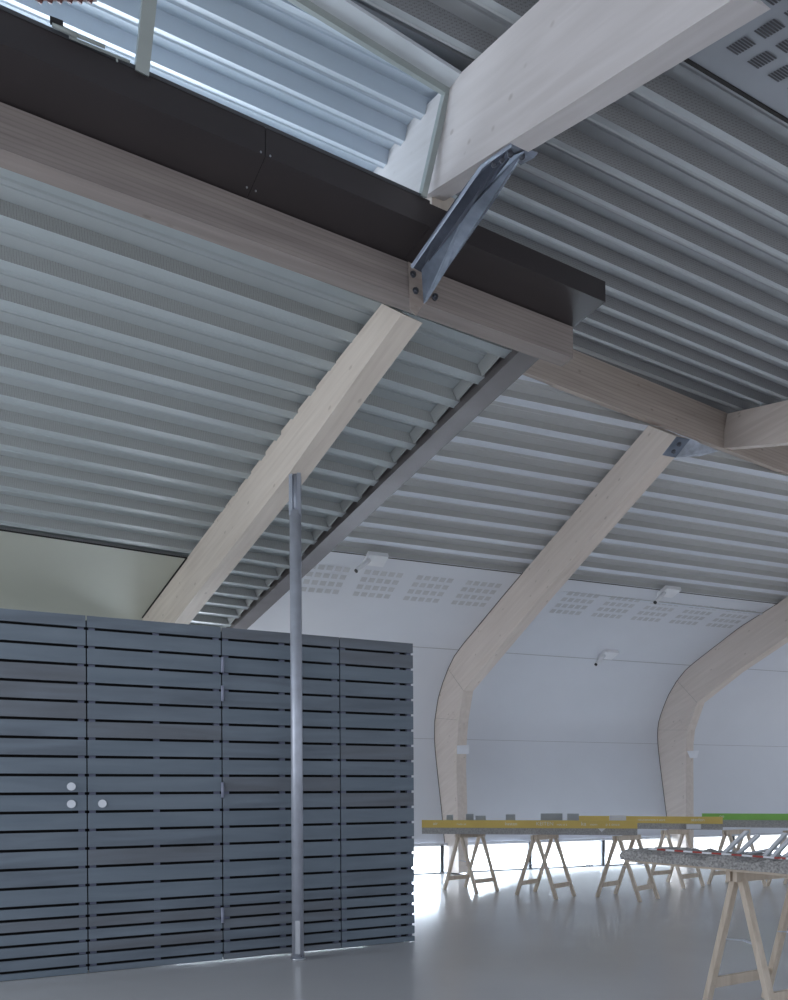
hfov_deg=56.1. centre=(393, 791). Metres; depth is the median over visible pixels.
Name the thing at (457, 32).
ceiling
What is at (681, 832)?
trestle
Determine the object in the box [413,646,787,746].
trim
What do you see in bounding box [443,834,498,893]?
trestle
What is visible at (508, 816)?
block
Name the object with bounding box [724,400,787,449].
rafter
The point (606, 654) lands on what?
spotlight
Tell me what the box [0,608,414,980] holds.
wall
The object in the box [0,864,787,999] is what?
floor
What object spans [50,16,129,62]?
opener
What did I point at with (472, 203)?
strut
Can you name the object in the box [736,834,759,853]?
truss
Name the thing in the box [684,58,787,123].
trim
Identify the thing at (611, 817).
block
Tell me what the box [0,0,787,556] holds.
ceiling
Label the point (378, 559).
spotlight
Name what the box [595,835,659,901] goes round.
trestle
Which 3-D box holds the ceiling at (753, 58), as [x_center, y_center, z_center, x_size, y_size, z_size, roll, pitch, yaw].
[1.951,-2.647,2.047,10.037,1.706,2.479,0,0,-23]
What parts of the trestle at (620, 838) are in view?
leg, leg, rail, leg, leg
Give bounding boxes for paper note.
[457,745,468,753]
[687,751,698,757]
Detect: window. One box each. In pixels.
[0,0,460,197]
[414,832,782,874]
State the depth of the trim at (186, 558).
6.74 m
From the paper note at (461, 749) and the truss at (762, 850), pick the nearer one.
the truss at (762, 850)
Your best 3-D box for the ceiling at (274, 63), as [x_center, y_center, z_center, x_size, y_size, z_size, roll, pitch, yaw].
[-3.547,-4.104,2.978,7.967,1.450,3.166,0,0,-27]
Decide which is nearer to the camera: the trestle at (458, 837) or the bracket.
the bracket
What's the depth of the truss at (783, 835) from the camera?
3.70 m
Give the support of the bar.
on the table at (769, 866)
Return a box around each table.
[422,820,636,834]
[579,816,722,829]
[619,846,787,875]
[702,813,787,827]
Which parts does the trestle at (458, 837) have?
leg, leg, rail, leg, leg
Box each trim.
[0,529,187,617]
[331,551,777,842]
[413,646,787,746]
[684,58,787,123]
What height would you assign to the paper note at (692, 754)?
0.124 m
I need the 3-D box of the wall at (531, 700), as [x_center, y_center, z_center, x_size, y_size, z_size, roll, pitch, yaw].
[4.169,-0.987,11.274,13.232,3.525,2.411,0,0,-19]
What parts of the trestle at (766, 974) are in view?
leg, rail, leg, rail, leg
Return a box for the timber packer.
[427,197,453,210]
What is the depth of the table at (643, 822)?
9.51 m
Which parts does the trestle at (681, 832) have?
leg, leg, leg, rail, leg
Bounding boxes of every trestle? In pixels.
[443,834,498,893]
[515,835,575,899]
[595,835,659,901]
[647,829,704,888]
[702,871,787,999]
[707,829,766,886]
[767,830,787,885]
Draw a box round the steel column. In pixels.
[289,473,304,960]
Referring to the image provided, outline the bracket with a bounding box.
[663,437,717,457]
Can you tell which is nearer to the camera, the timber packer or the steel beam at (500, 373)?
the timber packer
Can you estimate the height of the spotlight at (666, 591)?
0.246 m
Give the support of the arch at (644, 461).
on the floor
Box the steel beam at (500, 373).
[219,349,538,628]
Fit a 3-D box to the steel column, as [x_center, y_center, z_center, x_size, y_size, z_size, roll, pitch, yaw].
[-0.701,-0.601,5.320,0.104,3.610,0.104,0,0,0]
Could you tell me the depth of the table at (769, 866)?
3.90 m
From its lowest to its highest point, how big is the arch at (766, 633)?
4.297 m
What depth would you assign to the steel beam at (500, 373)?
5.84 m
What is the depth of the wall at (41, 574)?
7.18 m
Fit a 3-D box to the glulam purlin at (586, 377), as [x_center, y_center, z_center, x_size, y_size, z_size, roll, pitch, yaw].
[3.423,-3.686,7.604,5.527,0.719,0.050,0,0,-27]
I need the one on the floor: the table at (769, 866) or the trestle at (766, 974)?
the trestle at (766, 974)
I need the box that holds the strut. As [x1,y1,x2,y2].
[408,143,537,314]
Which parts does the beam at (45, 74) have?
cladding panel, cladding panel, cladding panel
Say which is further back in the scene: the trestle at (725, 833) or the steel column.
the trestle at (725, 833)
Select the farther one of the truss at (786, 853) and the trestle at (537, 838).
the trestle at (537, 838)
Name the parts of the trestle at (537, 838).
leg, leg, rail, leg, leg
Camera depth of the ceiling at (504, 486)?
8.18 m
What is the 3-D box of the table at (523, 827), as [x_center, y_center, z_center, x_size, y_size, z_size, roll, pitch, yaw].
[1.592,0.408,8.836,2.446,0.165,0.634,0,0,12]
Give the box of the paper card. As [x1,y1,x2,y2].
[686,824,700,828]
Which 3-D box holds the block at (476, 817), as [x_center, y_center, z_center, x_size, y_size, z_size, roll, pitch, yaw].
[1.034,0.350,8.811,0.120,0.135,0.080,0,0,12]
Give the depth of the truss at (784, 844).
3.64 m
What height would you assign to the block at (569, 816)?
0.160 m
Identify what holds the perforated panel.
attached to the wall at (531, 700)
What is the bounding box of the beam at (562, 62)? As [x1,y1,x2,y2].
[373,0,769,200]
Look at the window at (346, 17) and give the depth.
3.30 m
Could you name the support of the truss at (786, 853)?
on the table at (769, 866)
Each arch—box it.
[435,425,687,872]
[658,597,787,847]
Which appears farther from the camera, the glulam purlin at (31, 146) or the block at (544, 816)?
the block at (544, 816)
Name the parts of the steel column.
plate, plate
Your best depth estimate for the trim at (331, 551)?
10.13 m
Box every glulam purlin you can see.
[0,102,572,366]
[522,349,787,474]
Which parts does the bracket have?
plate, gusset plate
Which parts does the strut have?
purlin plate, web plate, flange plate, plate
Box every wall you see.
[0,531,184,619]
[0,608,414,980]
[248,550,787,843]
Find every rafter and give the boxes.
[142,304,421,623]
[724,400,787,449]
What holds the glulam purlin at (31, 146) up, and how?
attached to the ceiling at (147, 367)
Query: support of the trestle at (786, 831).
on the floor
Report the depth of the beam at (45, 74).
3.39 m
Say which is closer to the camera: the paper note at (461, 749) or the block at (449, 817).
the block at (449, 817)
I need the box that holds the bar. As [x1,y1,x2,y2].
[648,848,787,859]
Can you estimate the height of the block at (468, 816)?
0.155 m
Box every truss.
[721,830,748,852]
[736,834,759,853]
[747,847,777,853]
[762,832,787,855]
[771,837,787,858]
[780,852,787,859]
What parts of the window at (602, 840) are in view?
sill rail, head rail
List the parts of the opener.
chain rail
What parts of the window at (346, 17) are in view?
peg rail, rail, head rail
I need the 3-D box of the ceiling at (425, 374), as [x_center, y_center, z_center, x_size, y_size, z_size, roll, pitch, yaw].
[-1.229,-2.363,6.827,0.985,1.208,6.297,0,0,-34]
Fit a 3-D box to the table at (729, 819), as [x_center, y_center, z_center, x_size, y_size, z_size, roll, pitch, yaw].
[5.298,0.376,9.959,2.155,0.185,0.634,0,0,20]
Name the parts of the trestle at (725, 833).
leg, leg, leg, rail, leg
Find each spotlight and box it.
[354,551,388,572]
[594,649,618,665]
[653,585,680,603]
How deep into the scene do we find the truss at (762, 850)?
3.93 m
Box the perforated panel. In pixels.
[302,564,755,627]
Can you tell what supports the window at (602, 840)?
in the wall at (531, 700)
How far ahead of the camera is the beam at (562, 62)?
2.75 m
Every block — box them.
[447,815,452,819]
[466,814,473,819]
[475,816,485,819]
[506,814,515,819]
[541,813,561,819]
[567,814,578,819]
[609,815,625,819]
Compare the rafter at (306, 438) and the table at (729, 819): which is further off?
the table at (729, 819)
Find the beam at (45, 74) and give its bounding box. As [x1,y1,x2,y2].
[0,9,604,327]
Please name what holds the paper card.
attached to the table at (643, 822)
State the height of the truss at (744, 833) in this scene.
0.123 m
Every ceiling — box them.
[0,0,437,171]
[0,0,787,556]
[186,305,511,626]
[333,375,787,614]
[351,0,520,71]
[689,0,787,117]

